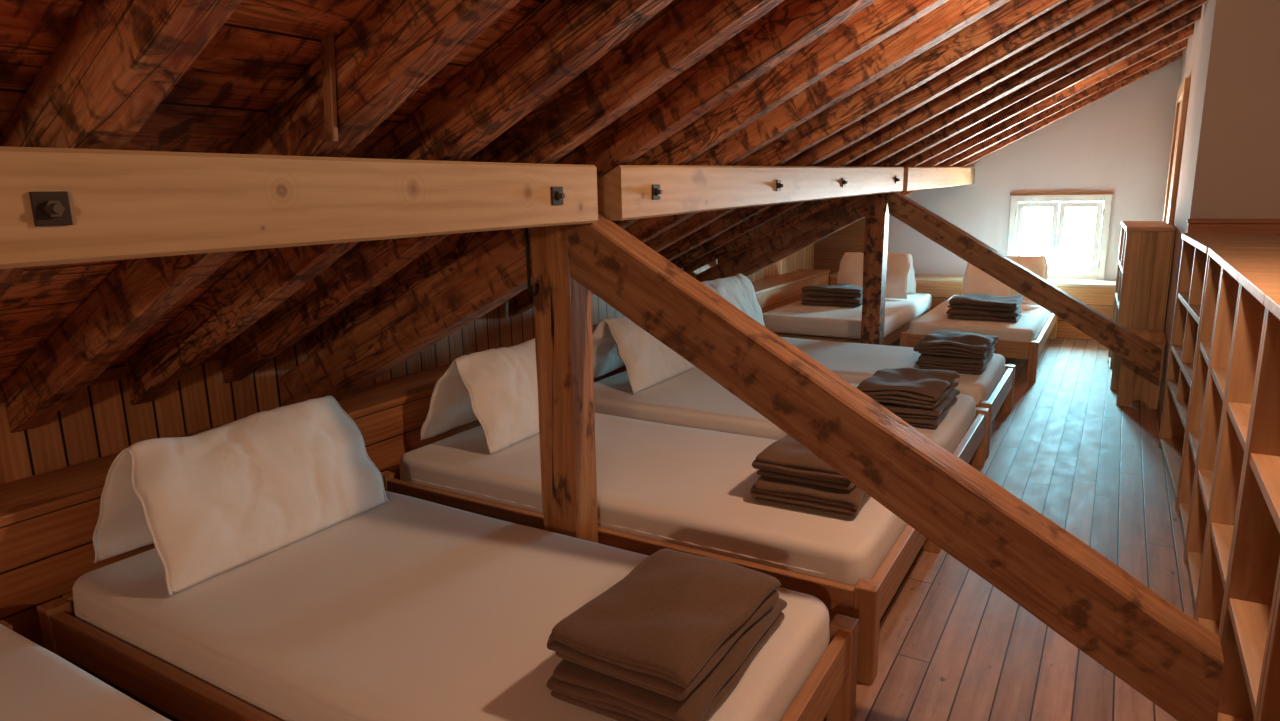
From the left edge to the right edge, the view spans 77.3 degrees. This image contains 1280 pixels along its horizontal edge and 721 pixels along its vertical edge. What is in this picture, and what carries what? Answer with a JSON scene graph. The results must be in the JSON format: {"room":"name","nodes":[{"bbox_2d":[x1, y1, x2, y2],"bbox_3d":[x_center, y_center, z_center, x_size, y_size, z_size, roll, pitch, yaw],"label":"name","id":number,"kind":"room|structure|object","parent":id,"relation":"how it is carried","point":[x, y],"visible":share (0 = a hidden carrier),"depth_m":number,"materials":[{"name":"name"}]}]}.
{"room":"attic dormitory","nodes":[
{"label":"attic dormitory","id":0,"kind":"room"},
{"bbox_2d":[0,0,545,386],"bbox_3d":[1.337,-1.461,2.465,5.850,3.129,11.450,6,14,30],"label":"ceiling","id":1,"kind":"structure","parent":0,"point":[264,46],"depth_m":1.47,"materials":[{"name":"brown wood"}]},
{"bbox_2d":[0,0,242,298],"bbox_3d":[0.195,-0.870,0.474,5.448,2.875,0.088,6,14,30],"label":"rafter","id":2,"kind":"object","parent":1,"relation":"attached to","point":[115,62],"visible":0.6,"depth_m":1.11,"materials":[{"name":"brown wood"}]},
{"bbox_2d":[1,0,519,432],"bbox_3d":[0.402,-0.943,0.813,5.445,2.875,0.106,6,14,30],"label":"rafter","id":3,"kind":"object","parent":1,"relation":"attached to","point":[392,48],"depth_m":1.53,"materials":[{"name":"brown wood"}]},
{"bbox_2d":[125,0,672,405],"bbox_3d":[0.583,-1.012,1.108,5.445,2.874,0.088,6,14,30],"label":"rafter","id":4,"kind":"object","parent":1,"relation":"attached to","point":[559,40],"visible":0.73,"depth_m":1.79,"materials":[{"name":"brown wood"}]},
{"bbox_2d":[219,0,783,382],"bbox_3d":[0.756,-1.076,1.396,5.446,2.867,0.090,6,14,30],"label":"rafter","id":5,"kind":"object","parent":1,"relation":"attached to","point":[681,34],"visible":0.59,"depth_m":2.05,"materials":[{"name":"brown wood"}]},
{"bbox_2d":[305,0,875,358],"bbox_3d":[0.947,-1.146,1.706,5.444,2.874,0.088,6,14,30],"label":"rafter","id":6,"kind":"object","parent":1,"relation":"attached to","point":[791,25],"visible":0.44,"depth_m":2.28,"materials":[{"name":"brown wood"}]},
{"bbox_2d":[508,0,1065,316],"bbox_3d":[1.607,-1.404,2.785,5.444,2.872,0.092,6,14,30],"label":"rafter","id":7,"kind":"object","parent":1,"relation":"attached to","point":[1013,14],"visible":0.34,"depth_m":3.21,"materials":[{"name":"brown wood"}]},
{"bbox_2d":[627,0,947,164],"bbox_3d":[1.146,-1.224,2.030,5.444,2.873,0.085,6,14,30],"label":"rafter","id":8,"kind":"object","parent":1,"relation":"attached to","point":[881,19],"visible":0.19,"depth_m":2.48,"materials":[{"name":"brown wood"}]},
{"bbox_2d":[612,0,1009,228],"bbox_3d":[1.350,-1.303,2.366,5.443,2.875,0.088,6,14,30],"label":"rafter","id":9,"kind":"object","parent":1,"relation":"attached to","point":[952,16],"visible":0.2,"depth_m":2.78,"materials":[{"name":"brown wood"}]},
{"bbox_2d":[644,0,1111,251],"bbox_3d":[1.842,-1.497,3.170,5.445,2.871,0.087,6,14,30],"label":"rafter","id":10,"kind":"object","parent":1,"relation":"attached to","point":[1067,12],"visible":0.34,"depth_m":3.55,"materials":[{"name":"brown wood"}]},
{"bbox_2d":[657,0,1148,260],"bbox_3d":[2.106,-1.601,3.601,5.445,2.873,0.082,6,14,30],"label":"rafter","id":11,"kind":"object","parent":1,"relation":"attached to","point":[1113,9],"visible":0.35,"depth_m":3.97,"materials":[{"name":"brown wood"}]},
{"bbox_2d":[670,0,1182,268],"bbox_3d":[2.382,-1.706,4.053,5.444,2.872,0.082,6,14,30],"label":"rafter","id":12,"kind":"object","parent":1,"relation":"attached to","point":[1149,9],"visible":0.42,"depth_m":4.41,"materials":[{"name":"brown wood"}]},
{"bbox_2d":[683,0,1208,273],"bbox_3d":[1.690,-1.360,5.208,3.156,1.724,0.079,6,14,30],"label":"rafter","id":13,"kind":"object","parent":1,"relation":"attached to","point":[1180,9],"visible":0.44,"depth_m":4.87,"materials":[{"name":"brown wood"}]},
{"bbox_2d":[717,5,1201,263],"bbox_3d":[1.999,-1.482,5.713,3.153,1.728,0.087,6,14,30],"label":"rafter","id":14,"kind":"object","parent":1,"relation":"attached to","point":[1193,16],"visible":0.28,"depth_m":5.25,"materials":[{"name":"brown wood"}]},
{"bbox_2d":[900,50,1182,195],"bbox_3d":[3.022,-1.882,7.385,3.155,1.730,0.092,6,14,30],"label":"rafter","id":15,"kind":"object","parent":1,"relation":"attached to","point":[1156,66],"visible":0.23,"depth_m":6.86,"materials":[{"name":"brown wood"}]},
{"bbox_2d":[916,23,1194,166],"bbox_3d":[2.331,-1.610,6.257,3.155,1.730,0.088,6,14,30],"label":"rafter","id":16,"kind":"object","parent":1,"relation":"attached to","point":[1188,31],"visible":0.27,"depth_m":5.73,"materials":[{"name":"brown wood"}]},
{"bbox_2d":[934,38,1187,166],"bbox_3d":[2.667,-1.741,6.803,3.153,1.730,0.082,6,14,30],"label":"rafter","id":17,"kind":"object","parent":1,"relation":"attached to","point":[1129,71],"visible":0.28,"depth_m":6.28,"materials":[{"name":"brown wood"}]},
{"bbox_2d":[0,244,813,483],"bbox_3d":[-0.982,0.083,4.196,0.100,0.934,11.200,6,14,30],"label":"wall","id":18,"kind":"structure","parent":0,"point":[101,420],"depth_m":2.96,"materials":[{"name":"brown wood"}]},
{"bbox_2d":[0,336,305,402],"bbox_3d":[-0.934,-0.305,4.080,0.024,0.124,11.180,6,14,30],"label":"trim","id":19,"kind":"structure","parent":18,"relation":"attached to","point":[119,372],"depth_m":2.70,"materials":[{"name":"brown wood"}]},
{"bbox_2d":[85,335,1194,720],"bbox_3d":[1.433,0.841,2.892,5.700,0.100,11.400,6,14,30],"label":"floor","id":20,"kind":"structure","parent":0,"point":[953,646],"depth_m":2.91,"materials":[{"name":"brown wood"}]},
{"bbox_2d":[0,620,12,630],"bbox_3d":[-1.128,1.033,1.259,2.020,0.300,1.040,6,14,30],"label":"frame","id":21,"kind":"object","parent":20,"relation":"on","point":[2,622],"visible":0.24,"depth_m":2.15,"materials":[{"name":"brown wood"}]},
{"bbox_2d":[0,624,170,720],"bbox_3d":[-1.128,0.906,1.231,1.925,0.186,0.958,6,14,30],"label":"mattress","id":22,"kind":"object","parent":21,"relation":"on","point":[37,684],"visible":1,"depth_m":1.72,"materials":[{"name":"white fabric"}]},
{"bbox_2d":[0,269,829,670],"bbox_3d":[-0.898,0.324,3.966,0.313,0.555,10.770,6,14,30],"label":"headboard","id":23,"kind":"object","parent":20,"relation":"on","point":[48,520],"visible":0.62,"depth_m":2.42,"materials":[{"name":"brown wood"}]},
{"bbox_2d":[37,592,858,720],"bbox_3d":[-0.556,0.823,2.196,2.020,0.300,1.035,6,14,30],"label":"frame","id":24,"kind":"object","parent":20,"relation":"on","point":[829,690],"visible":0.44,"depth_m":2.01,"materials":[{"name":"brown wood"}]},
{"bbox_2d":[72,491,829,720],"bbox_3d":[-0.556,0.696,2.168,1.925,0.186,0.953,6,14,30],"label":"mattress","id":25,"kind":"object","parent":24,"relation":"on","point":[402,608],"visible":0.7,"depth_m":2.01,"materials":[{"name":"white fabric"}]},
{"bbox_2d":[93,395,388,595],"bbox_3d":[-1.225,0.352,2.491,0.425,0.377,0.750,6,14,30],"label":"pillow","id":26,"kind":"object","parent":25,"relation":"on","point":[216,501],"visible":1,"depth_m":2.33,"materials":[{"name":"white fabric"}]},
{"bbox_2d":[546,598,786,720],"bbox_3d":[0.077,0.624,1.784,0.351,0.080,0.533,6,14,29],"label":"folded blanket","id":27,"kind":"object","parent":25,"relation":"on","point":[614,698],"visible":0.32,"depth_m":1.60,"materials":[{"name":"brown fabric"}]},
{"bbox_2d":[547,548,780,700],"bbox_3d":[0.062,0.545,1.757,0.345,0.084,0.466,6,14,31],"label":"folded blanket","id":28,"kind":"object","parent":27,"relation":"on","point":[662,628],"visible":1,"depth_m":1.66,"materials":[{"name":"brown fabric"}]},
{"bbox_2d":[530,225,597,542],"bbox_3d":[-0.234,0.215,2.589,0.141,1.314,0.139,6,14,30],"label":"post","id":29,"kind":"object","parent":20,"relation":"on","point":[562,305],"visible":0.69,"depth_m":2.51,"materials":[{"name":"brown wood"}]},
{"bbox_2d":[280,228,532,405],"bbox_3d":[-0.860,-0.111,2.902,1.323,0.868,0.133,6,14,30],"label":"strut","id":30,"kind":"object","parent":29,"relation":"attached to","point":[494,271],"visible":0.88,"depth_m":2.77,"materials":[{"name":"brown wood"}]},
{"bbox_2d":[564,212,1223,720],"bbox_3d":[0.539,0.178,2.092,1.693,1.173,0.130,6,14,30],"label":"diagonal brace","id":31,"kind":"object","parent":29,"relation":"attached to","point":[1163,653],"visible":0.98,"depth_m":1.97,"materials":[{"name":"brown wood"}]},
{"bbox_2d":[381,464,940,684],"bbox_3d":[0.057,0.598,3.200,2.020,0.300,1.030,6,14,30],"label":"frame","id":32,"kind":"object","parent":20,"relation":"on","point":[867,601],"visible":0.27,"depth_m":2.47,"materials":[{"name":"brown wood"}]},
{"bbox_2d":[399,413,906,585],"bbox_3d":[0.056,0.471,3.172,1.925,0.186,0.948,6,14,30],"label":"mattress","id":33,"kind":"object","parent":32,"relation":"on","point":[689,487],"visible":0.54,"depth_m":2.83,"materials":[{"name":"white fabric"}]},
{"bbox_2d":[420,338,538,453],"bbox_3d":[-0.584,0.108,3.589,0.425,0.375,0.749,6,14,30],"label":"pillow","id":34,"kind":"object","parent":33,"relation":"on","point":[497,388],"visible":0.75,"depth_m":3.37,"materials":[{"name":"white fabric"}]},
{"bbox_2d":[750,475,869,517],"bbox_3d":[0.642,0.399,2.799,0.368,0.077,0.514,5,14,28],"label":"folded blanket","id":35,"kind":"object","parent":33,"relation":"on","point":[771,490],"visible":0.3,"depth_m":2.59,"materials":[{"name":"brown fabric"}]},
{"bbox_2d":[752,435,855,489],"bbox_3d":[0.633,0.317,2.780,0.355,0.084,0.452,6,14,30],"label":"folded blanket","id":36,"kind":"object","parent":35,"relation":"on","point":[785,458],"visible":0.38,"depth_m":2.62,"materials":[{"name":"brown fabric"}]},
{"bbox_2d":[773,309,929,345],"bbox_3d":[1.904,-0.272,7.310,1.035,0.225,1.949,6,14,30],"label":"frame","id":37,"kind":"object","parent":20,"relation":"on","point":[895,335],"visible":0.07,"depth_m":6.57,"materials":[{"name":"brown wood"}]},
{"bbox_2d":[762,293,931,338],"bbox_3d":[1.910,-0.451,7.249,1.045,0.149,1.932,6,14,30],"label":"mattress","id":38,"kind":"object","parent":37,"relation":"on","point":[796,317],"visible":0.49,"depth_m":6.61,"materials":[{"name":"white fabric"}]},
{"bbox_2d":[801,295,861,306],"bbox_3d":[1.752,-0.552,7.178,0.536,0.079,0.366,5,13,27],"label":"folded blanket","id":39,"kind":"object","parent":38,"relation":"on","point":[809,299],"visible":0.8,"depth_m":7.03,"materials":[{"name":"brown fabric"}]},
{"bbox_2d":[801,284,862,297],"bbox_3d":[1.754,-0.637,7.162,0.535,0.089,0.358,6,14,29],"label":"folded blanket","id":40,"kind":"object","parent":39,"relation":"on","point":[836,290],"visible":0.9,"depth_m":7.04,"materials":[{"name":"brown fabric"}]},
{"bbox_2d":[837,252,915,299],"bbox_3d":[2.257,-0.827,7.645,0.688,0.410,0.426,6,14,30],"label":"pillow","id":41,"kind":"object","parent":38,"relation":"on","point":[900,276],"visible":0.59,"depth_m":7.49,"materials":[{"name":"white fabric"}]},
{"bbox_2d":[860,193,888,344],"bbox_3d":[1.666,-0.507,5.699,0.143,1.363,0.136,6,14,30],"label":"post","id":42,"kind":"object","parent":20,"relation":"on","point":[876,211],"visible":0.77,"depth_m":5.62,"materials":[{"name":"brown wood"}]},
{"bbox_2d":[697,195,865,281],"bbox_3d":[1.038,-0.852,6.006,1.324,0.868,0.132,6,14,30],"label":"strut","id":43,"kind":"object","parent":42,"relation":"attached to","point":[846,211],"visible":0.81,"depth_m":5.88,"materials":[{"name":"brown wood"}]},
{"bbox_2d":[886,192,1161,378],"bbox_3d":[2.441,-0.544,5.202,1.689,1.172,0.130,6,14,30],"label":"diagonal brace","id":44,"kind":"object","parent":42,"relation":"attached to","point":[1145,355],"visible":0.98,"depth_m":5.12,"materials":[{"name":"brown wood"}]},
{"bbox_2d":[953,407,988,466],"bbox_3d":[0.630,0.388,4.139,2.020,0.300,1.030,6,14,30],"label":"frame","id":45,"kind":"object","parent":20,"relation":"on","point":[972,447],"visible":0.12,"depth_m":3.84,"materials":[{"name":"brown wood"}]},
{"bbox_2d":[593,367,975,453],"bbox_3d":[0.629,0.261,4.111,1.925,0.186,0.948,6,14,30],"label":"mattress","id":46,"kind":"object","parent":45,"relation":"on","point":[691,398],"visible":0.19,"depth_m":3.91,"materials":[{"name":"white fabric"}]},
{"bbox_2d":[592,316,694,393],"bbox_3d":[-0.014,-0.096,4.504,0.425,0.371,0.752,6,14,30],"label":"pillow","id":47,"kind":"object","parent":46,"relation":"on","point":[618,342],"visible":0.67,"depth_m":4.29,"materials":[{"name":"white fabric"}]},
{"bbox_2d":[878,388,959,427],"bbox_3d":[1.243,0.193,3.717,0.373,0.078,0.518,6,14,31],"label":"folded blanket","id":48,"kind":"object","parent":46,"relation":"on","point":[915,416],"visible":0.41,"depth_m":3.49,"materials":[{"name":"brown fabric"}]},
{"bbox_2d":[857,368,959,408],"bbox_3d":[1.234,0.106,3.704,0.380,0.090,0.478,7,14,32],"label":"folded blanket","id":49,"kind":"object","parent":48,"relation":"on","point":[915,387],"visible":0.95,"depth_m":3.56,"materials":[{"name":"brown fabric"}]},
{"bbox_2d":[830,272,1115,339],"bbox_3d":[3.322,-0.555,7.836,2.890,0.508,0.372,6,14,30],"label":"ledge","id":50,"kind":"object","parent":20,"relation":"on","point":[1097,294],"visible":0.24,"depth_m":7.33,"materials":[{"name":"brown wood"}]},
{"bbox_2d":[900,313,1057,382],"bbox_3d":[2.913,-0.212,6.756,0.957,0.300,1.949,6,14,30],"label":"frame","id":51,"kind":"object","parent":20,"relation":"on","point":[1031,350],"visible":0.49,"depth_m":5.79,"materials":[{"name":"brown wood"}]},
{"bbox_2d":[909,295,1050,341],"bbox_3d":[2.909,-0.339,6.727,0.882,0.186,1.858,6,14,30],"label":"mattress","id":52,"kind":"object","parent":51,"relation":"on","point":[1033,319],"visible":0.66,"depth_m":6.08,"materials":[{"name":"white fabric"}]},
{"bbox_2d":[946,307,1021,321],"bbox_3d":[2.703,-0.379,6.280,0.512,0.077,0.369,6,14,29],"label":"folded blanket","id":53,"kind":"object","parent":52,"relation":"on","point":[956,313],"visible":0.79,"depth_m":6.13,"materials":[{"name":"brown fabric"}]},
{"bbox_2d":[947,294,1022,310],"bbox_3d":[2.702,-0.465,6.263,0.500,0.089,0.370,6,14,31],"label":"folded blanket","id":54,"kind":"object","parent":53,"relation":"on","point":[969,301],"visible":1,"depth_m":6.17,"materials":[{"name":"brown fabric"}]},
{"bbox_2d":[961,255,1047,305],"bbox_3d":[3.247,-0.734,7.110,0.680,0.416,0.424,6,14,30],"label":"pillow","id":55,"kind":"object","parent":52,"relation":"on","point":[975,280],"visible":0.41,"depth_m":6.99,"materials":[{"name":"white fabric"}]},
{"bbox_2d":[976,364,1014,457],"bbox_3d":[1.206,0.176,5.085,2.020,0.300,1.045,6,14,30],"label":"frame","id":56,"kind":"object","parent":20,"relation":"on","point":[1001,398],"visible":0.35,"depth_m":4.51,"materials":[{"name":"brown wood"}]},
{"bbox_2d":[781,337,1004,403],"bbox_3d":[1.206,0.049,5.057,1.925,0.186,0.962,6,14,30],"label":"mattress","id":57,"kind":"object","parent":56,"relation":"on","point":[854,363],"visible":0.36,"depth_m":4.80,"materials":[{"name":"white fabric"}]},
{"bbox_2d":[701,273,764,326],"bbox_3d":[0.556,-0.342,5.431,0.384,0.445,0.753,6,14,30],"label":"pillow","id":58,"kind":"object","parent":57,"relation":"on","point":[738,290],"visible":0.34,"depth_m":5.42,"materials":[{"name":"white fabric"}]},
{"bbox_2d":[916,348,994,373],"bbox_3d":[1.854,-0.025,4.686,0.365,0.077,0.531,6,14,29],"label":"folded blanket","id":59,"kind":"object","parent":57,"relation":"on","point":[925,361],"visible":0.54,"depth_m":4.48,"materials":[{"name":"brown fabric"}]},
{"bbox_2d":[913,330,998,358],"bbox_3d":[1.844,-0.110,4.666,0.395,0.090,0.493,6,14,31],"label":"folded blanket","id":60,"kind":"object","parent":59,"relation":"on","point":[945,343],"visible":1,"depth_m":4.53,"materials":[{"name":"brown fabric"}]},
{"bbox_2d":[1116,328,1165,408],"bbox_3d":[3.239,0.044,5.190,0.234,0.437,0.409,6,14,30],"label":"step stool","id":61,"kind":"object","parent":20,"relation":"on","point":[1134,383],"visible":0.66,"depth_m":5.04,"materials":[{"name":"brown wood"}]},
{"bbox_2d":[1108,221,1175,390],"bbox_3d":[3.566,-0.419,5.737,0.273,1.104,0.990,5,14,28],"label":"base cabinet","id":62,"kind":"object","parent":20,"relation":"on","point":[1146,247],"visible":0.68,"depth_m":5.29,"materials":[{"name":"brown wood"}]},
{"bbox_2d":[1158,233,1279,511],"bbox_3d":[2.700,0.015,3.692,0.368,1.135,1.017,5,14,28],"label":"shelf unit","id":63,"kind":"object","parent":20,"relation":"on","point":[1194,261],"visible":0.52,"depth_m":3.79,"materials":[{"name":"brown wood"}]},
{"bbox_2d":[1177,247,1279,558],"bbox_3d":[2.319,0.164,3.025,0.368,1.135,0.524,6,14,30],"label":"shelf unit","id":64,"kind":"object","parent":20,"relation":"on","point":[1214,272],"visible":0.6,"depth_m":3.24,"materials":[{"name":"brown wood"}]},
{"bbox_2d":[1184,258,1279,618],"bbox_3d":[2.046,0.265,2.576,0.368,1.135,0.534,6,14,30],"label":"shelf unit","id":65,"kind":"object","parent":20,"relation":"on","point":[1229,291],"visible":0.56,"depth_m":2.80,"materials":[{"name":"brown wood"}]},
{"bbox_2d":[1195,273,1279,636],"bbox_3d":[1.772,0.365,2.128,0.368,1.135,0.524,6,14,30],"label":"shelf unit","id":66,"kind":"object","parent":20,"relation":"on","point":[1251,310],"visible":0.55,"depth_m":2.35,"materials":[{"name":"brown wood"}]},
{"bbox_2d":[1217,294,1279,720],"bbox_3d":[1.488,0.470,1.663,0.368,1.135,0.574,6,14,30],"label":"shelf unit","id":67,"kind":"object","parent":20,"relation":"on","point":[1254,572],"visible":0.87,"depth_m":1.93,"materials":[{"name":"brown wood"}]},
{"bbox_2d":[1257,581,1279,720],"bbox_3d":[1.191,0.579,1.176,0.368,1.135,0.574,6,14,30],"label":"shelf unit","id":68,"kind":"object","parent":20,"relation":"on","point":[1269,708],"visible":1,"depth_m":1.50,"materials":[{"name":"brown wood"}]},
{"bbox_2d":[887,59,1180,280],"bbox_3d":[4.319,-2.082,7.287,5.500,3.684,0.220,6,14,30],"label":"wall","id":69,"kind":"structure","parent":0,"point":[1120,143],"depth_m":7.38,"materials":[{"name":"grey paint"}]},
{"bbox_2d":[814,218,864,284],"bbox_3d":[2.253,-1.116,8.619,0.777,1.320,0.018,6,14,30],"label":"wall panel","id":70,"kind":"object","parent":69,"relation":"attached to","point":[829,251],"depth_m":8.66,"materials":[{"name":"brown wood"}]},
{"bbox_2d":[1007,194,1111,279],"bbox_3d":[3.954,-1.169,7.593,0.840,0.785,0.103,6,14,30],"label":"window","id":71,"kind":"structure","parent":69,"relation":"in","point":[1018,203],"depth_m":7.53,"materials":[{"name":"white paint"}]},
{"bbox_2d":[1010,192,1113,195],"bbox_3d":[3.933,-1.559,7.487,0.860,0.021,0.034,6,14,30],"label":"trim","id":72,"kind":"structure","parent":69,"relation":"attached to","point":[1071,193],"depth_m":7.45,"materials":[{"name":"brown wood"}]},
{"bbox_3d":[0.276,-0.717,3.253,0.157,0.206,11.186,6,14,30],"label":"purlin","id":73,"kind":"object","parent":69,"relation":"attached to","visible":0},
{"bbox_2d":[0,146,597,268],"bbox_3d":[-0.952,-0.183,0.984,0.111,0.164,3.145,6,14,30],"label":"wooden beam","id":74,"kind":"structure","parent":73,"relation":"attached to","point":[58,206],"depth_m":1.38,"materials":[{"name":"brown wood"}]},
{"bbox_2d":[525,228,537,295],"bbox_3d":[-0.329,-0.321,2.425,0.039,0.255,0.010,6,14,30],"label":"iron hook","id":75,"kind":"object","parent":73,"relation":"hanging from","point":[535,293],"visible":0.91,"depth_m":2.44,"materials":[{"name":"black metal"}]},
{"bbox_2d":[598,165,903,220],"bbox_3d":[0.830,-0.862,3.901,0.110,0.211,3.565,6,14,30],"label":"wooden beam","id":76,"kind":"structure","parent":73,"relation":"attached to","point":[626,192],"depth_m":2.99,"materials":[{"name":"brown wood"}]},
{"bbox_2d":[903,167,974,190],"bbox_3d":[2.520,-1.532,6.686,0.086,0.202,2.826,6,14,30],"label":"plank","id":77,"kind":"object","parent":73,"relation":"attached to","point":[914,178],"visible":0.94,"depth_m":6.28,"materials":[{"name":"brown wood"}]},
{"bbox_2d":[1158,0,1279,417],"bbox_3d":[4.754,-1.593,4.947,2.304,3.683,3.439,6,14,30],"label":"wall","id":78,"kind":"structure","parent":0,"point":[1230,163],"depth_m":4.06,"materials":[{"name":"beige paint"}]},
{"bbox_2d":[1163,78,1189,225],"bbox_3d":[3.938,-0.973,5.984,0.029,2.070,0.990,6,14,30],"label":"door","id":79,"kind":"structure","parent":78,"relation":"in","point":[1182,96],"depth_m":5.54,"materials":[{"name":"brown wood"}]},
{"bbox_2d":[1187,219,1279,235],"bbox_3d":[3.871,-0.533,3.652,2.307,0.220,0.033,6,14,30],"label":"trim","id":80,"kind":"structure","parent":78,"relation":"attached to","point":[1242,226],"depth_m":4.10,"materials":[{"name":"brown wood"}]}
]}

